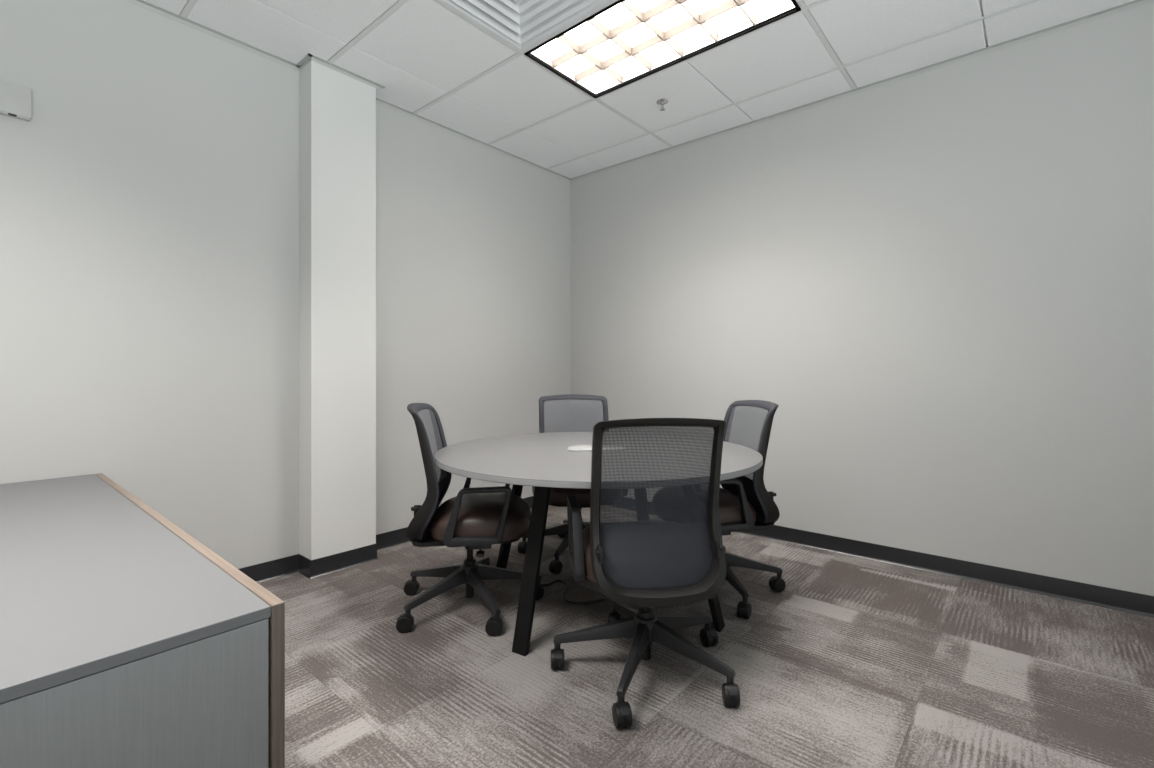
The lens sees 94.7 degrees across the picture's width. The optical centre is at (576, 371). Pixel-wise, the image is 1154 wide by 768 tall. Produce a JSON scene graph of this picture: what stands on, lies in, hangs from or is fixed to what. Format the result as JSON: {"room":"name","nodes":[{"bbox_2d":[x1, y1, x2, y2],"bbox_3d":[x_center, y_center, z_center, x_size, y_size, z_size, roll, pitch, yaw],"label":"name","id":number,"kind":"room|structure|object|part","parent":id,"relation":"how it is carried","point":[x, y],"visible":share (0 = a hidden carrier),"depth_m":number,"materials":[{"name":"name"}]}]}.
{"room":"office","nodes":[
{"label":"office","id":0,"kind":"room"},
{"bbox_2d":[0,0,569,568],"bbox_3d":[-1.758,-0.301,2.678,0.120,2.994,5.320,0,0,41],"label":"wall","id":1,"kind":"structure","parent":0,"point":[149,191],"depth_m":2.59,"materials":[{"name":"white paint"}]},
{"bbox_2d":[0,80,30,121],"bbox_3d":[-2.237,-1.053,2.008,0.028,0.124,0.246,0,0,41],"label":"wall box","id":2,"kind":"object","parent":1,"relation":"attached to","point":[15,100],"visible":1,"depth_m":2.06,"materials":[{"name":"white plastic"}]},
{"bbox_3d":[-2.239,-0.994,2.010,0.022,0.006,0.238,0,0,41],"label":"plate","id":3,"kind":"part","parent":2,"relation":"part of","materials":[{"name":"white plastic"}]},
{"bbox_2d":[238,496,533,582],"bbox_3d":[-1.689,1.030,2.539,0.166,0.090,5.200,0,0,41],"label":"baseboard","id":4,"kind":"structure","parent":1,"relation":"attached to","point":[310,569],"depth_m":2.86,"materials":[{"name":"plastic"}]},
{"bbox_2d":[299,60,375,559],"bbox_3d":[-1.330,-0.286,2.967,0.152,2.724,0.359,0,0,41],"label":"column","id":5,"kind":"structure","parent":0,"point":[337,110],"depth_m":2.88,"materials":[{"name":"paint"}]},
{"bbox_2d":[144,0,1133,177],"bbox_3d":[0.012,-1.718,1.077,4.652,0.140,5.200,0,0,41],"label":"ceiling","id":6,"kind":"structure","parent":0,"point":[422,51],"depth_m":2.82,"materials":[{"name":"tile"}]},
{"bbox_2d":[437,0,612,51],"bbox_3d":[-0.256,-1.715,2.320,0.594,0.146,0.594,0,0,41],"label":"ceiling vent","id":7,"kind":"object","parent":6,"relation":"in","point":[521,24],"visible":1,"depth_m":2.46,"materials":[{"name":"white metal"}]},
{"bbox_3d":[-0.256,-1.648,2.320,0.090,0.008,0.090,0,0,41],"label":"plate","id":8,"kind":"part","parent":7,"relation":"part of","materials":[{"name":"white metal"}]},
{"bbox_2d":[179,0,1039,168],"bbox_3d":[0.021,-1.653,1.069,4.675,0.013,5.200,0,0,41],"label":"grid","id":9,"kind":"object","parent":6,"relation":"attached to","point":[805,9],"depth_m":2.78,"materials":[{"name":"white metal"}]},
{"bbox_2d":[656,98,667,110],"bbox_3d":[0.521,-1.623,3.242,0.072,0.052,0.072,0,0,41],"label":"sprinkler","id":10,"kind":"object","parent":6,"relation":"attached to","point":[663,101],"visible":1,"depth_m":3.23,"materials":[{"name":"silver metal"}]},
{"bbox_2d":[524,0,800,98],"bbox_3d":[0.372,-1.715,2.583,1.198,0.146,0.589,0,0,41],"label":"ceiling light","id":11,"kind":"object","parent":6,"relation":"attached to","point":[626,42],"visible":0.93,"depth_m":2.67,"materials":[{"name":"white plastic"}]},
{"bbox_2d":[258,505,1153,767],"bbox_3d":[-0.008,1.136,1.094,4.600,0.120,5.200,0,0,41],"label":"floor","id":12,"kind":"structure","parent":0,"point":[858,662],"depth_m":1.90,"materials":[{"name":"carpet"}]},
{"bbox_2d":[0,473,284,767],"bbox_3d":[-1.483,0.753,1.401,1.948,0.645,0.608,0,0,41],"label":"credenza","id":13,"kind":"object","parent":12,"relation":"on","point":[126,641],"visible":1,"depth_m":0.94,"materials":[{"name":"grey laminate"}]},
{"bbox_3d":[-0.764,0.739,0.764,0.019,0.572,0.580,0,0,41],"label":"panel","id":14,"kind":"part","parent":13,"relation":"part of","materials":[{"name":"grey laminate"}]},
{"bbox_3d":[-1.292,0.728,1.623,1.948,0.595,0.022,0,0,41],"label":"panel","id":15,"kind":"part","parent":13,"relation":"part of","materials":[{"name":"brown wood"}]},
{"bbox_2d":[396,403,543,636],"bbox_3d":[-0.487,0.610,2.468,0.669,0.931,0.657,0,0,-6],"label":"office chair","id":16,"kind":"object","parent":12,"relation":"on","point":[479,518],"visible":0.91,"depth_m":2.27,"materials":[{"name":"grey plastic"}]},
{"bbox_3d":[-0.680,0.444,2.434,0.157,0.600,0.441,0,0,-6],"label":"frame","id":17,"kind":"part","parent":16,"relation":"part of","materials":[{"name":"plastic"}]},
{"bbox_3d":[-0.659,0.606,2.436,0.092,0.188,0.401,0,0,-6],"label":"lumbar panel","id":18,"kind":"part","parent":16,"relation":"part of","materials":[{"name":"plastic"}]},
{"bbox_3d":[-0.418,0.610,2.256,0.280,0.260,0.131,0,0,-6],"label":"armrest","id":19,"kind":"part","parent":16,"relation":"part of","materials":[{"name":"grey plastic"}]},
{"bbox_3d":[-0.439,0.651,2.460,0.452,0.138,0.476,0,0,-6],"label":"seat","id":20,"kind":"part","parent":16,"relation":"part of","materials":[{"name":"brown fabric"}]},
{"bbox_3d":[-0.415,0.765,2.305,0.035,0.018,0.176,0,0,-6],"label":"lever","id":21,"kind":"part","parent":16,"relation":"part of","materials":[{"name":"black plastic"}]},
{"bbox_3d":[-0.463,0.610,2.664,0.280,0.260,0.131,0,0,-6],"label":"armrest","id":22,"kind":"part","parent":16,"relation":"part of","materials":[{"name":"grey plastic"}]},
{"bbox_2d":[509,568,604,603],"bbox_3d":[-0.115,1.070,2.641,0.671,0.011,0.238,0,0,26],"label":"extension cord","id":23,"kind":"object","parent":12,"relation":"on","point":[562,581],"visible":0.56,"depth_m":2.50,"materials":[{"name":"black rubber"}]},
{"bbox_2d":[517,394,627,573],"bbox_3d":[-0.016,0.610,3.161,0.671,0.931,0.681,0,0,-8],"label":"office chair","id":24,"kind":"object","parent":12,"relation":"on","point":[558,496],"visible":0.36,"depth_m":3.30,"materials":[{"name":"grey fabric"}]},
{"bbox_3d":[-0.021,0.444,3.337,0.441,0.600,0.157,0,0,-8],"label":"frame","id":25,"kind":"part","parent":24,"relation":"part of","materials":[{"name":"plastic"}]},
{"bbox_3d":[0.014,0.651,3.096,0.476,0.138,0.452,0,0,-8],"label":"seat","id":26,"kind":"part","parent":24,"relation":"part of","materials":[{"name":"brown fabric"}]},
{"bbox_2d":[434,432,762,655],"bbox_3d":[0.094,0.723,2.540,1.498,0.706,1.498,0,0,32],"label":"round table","id":27,"kind":"object","parent":12,"relation":"on","point":[543,461],"visible":0.6,"depth_m":2.14,"materials":[{"name":"grey laminate"}]},
{"bbox_3d":[-0.339,0.737,2.808,0.192,0.678,0.066,0,0,32],"label":"leg","id":28,"kind":"part","parent":27,"relation":"part of","materials":[{"name":"black metal"}]},
{"bbox_3d":[-0.174,0.737,2.107,0.066,0.678,0.192,0,0,32],"label":"leg","id":29,"kind":"part","parent":27,"relation":"part of","materials":[{"name":"black metal"}]},
{"bbox_2d":[568,445,622,450],"bbox_3d":[0.091,0.363,2.537,0.270,0.012,0.120,0,0,0],"label":"cover","id":30,"kind":"object","parent":27,"relation":"on","point":[580,447],"visible":0.6,"depth_m":2.49,"materials":[{"name":"plastic"}]},
{"bbox_3d":[0.362,0.737,2.974,0.066,0.678,0.192,0,0,32],"label":"leg","id":31,"kind":"part","parent":27,"relation":"part of","materials":[{"name":"black metal"}]},
{"bbox_3d":[0.528,0.737,2.273,0.192,0.678,0.066,0,0,32],"label":"leg","id":32,"kind":"part","parent":27,"relation":"part of","materials":[{"name":"black metal"}]},
{"bbox_2d":[551,418,739,728],"bbox_3d":[0.235,0.610,1.932,0.657,0.931,0.676,0,0,-6],"label":"office chair","id":33,"kind":"object","parent":12,"relation":"on","point":[647,564],"visible":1,"depth_m":1.76,"materials":[{"name":"plastic"}]},
{"bbox_3d":[0.038,0.610,1.961,0.131,0.260,0.280,0,0,-6],"label":"armrest","id":34,"kind":"part","parent":33,"relation":"part of","materials":[{"name":"grey plastic"}]},
{"bbox_3d":[0.242,0.651,1.984,0.476,0.138,0.452,0,0,-6],"label":"seat","id":35,"kind":"part","parent":33,"relation":"part of","materials":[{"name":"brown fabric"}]},
{"bbox_3d":[0.265,0.606,1.764,0.401,0.188,0.092,0,0,-6],"label":"lumbar panel","id":36,"kind":"part","parent":33,"relation":"part of","materials":[{"name":"fabric"}]},
{"bbox_3d":[0.267,0.444,1.742,0.441,0.600,0.157,0,0,-6],"label":"frame","id":37,"kind":"part","parent":33,"relation":"part of","materials":[{"name":"plastic"}]},
{"bbox_3d":[0.447,0.610,2.003,0.131,0.260,0.280,0,0,-6],"label":"armrest","id":38,"kind":"part","parent":33,"relation":"part of","materials":[{"name":"grey plastic"}]},
{"bbox_2d":[652,400,785,618],"bbox_3d":[0.684,0.610,2.615,0.681,0.931,0.676,0,0,-9],"label":"office chair","id":39,"kind":"object","parent":12,"relation":"on","point":[745,504],"visible":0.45,"depth_m":2.51,"materials":[{"name":"grey plastic"}]},
{"bbox_3d":[0.622,0.651,2.645,0.452,0.138,0.476,0,0,-9],"label":"seat","id":40,"kind":"part","parent":39,"relation":"part of","materials":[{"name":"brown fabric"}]},
{"bbox_3d":[0.657,0.610,2.442,0.280,0.260,0.131,0,0,-9],"label":"armrest","id":41,"kind":"part","parent":39,"relation":"part of","materials":[{"name":"grey plastic"}]},
{"bbox_3d":[0.840,0.606,2.680,0.092,0.188,0.401,0,0,-9],"label":"lumbar panel","id":42,"kind":"part","parent":39,"relation":"part of","materials":[{"name":"plastic"}]},
{"bbox_3d":[0.862,0.444,2.684,0.157,0.600,0.441,0,0,-9],"label":"frame","id":43,"kind":"part","parent":39,"relation":"part of","materials":[{"name":"plastic"}]},
{"bbox_2d":[570,1,1153,595],"bbox_3d":[1.727,-0.301,3.111,4.600,2.994,0.120,0,0,41],"label":"wall","id":44,"kind":"structure","parent":0,"point":[939,282],"depth_m":2.90,"materials":[{"name":"white paint"}]},
{"bbox_2d":[126,0,1153,181],"bbox_3d":[-0.008,-1.638,1.094,4.600,0.020,5.200,0,0,41],"label":"trim","id":45,"kind":"structure","parent":44,"relation":"attached to","point":[142,3],"depth_m":2.88,"materials":[{"name":"white metal"}]},
{"bbox_2d":[610,498,1153,617],"bbox_3d":[1.683,1.030,3.060,4.600,0.090,0.014,0,0,41],"label":"baseboard","id":46,"kind":"structure","parent":44,"relation":"attached to","point":[1116,599],"depth_m":2.75,"materials":[{"name":"plastic"}]}
]}

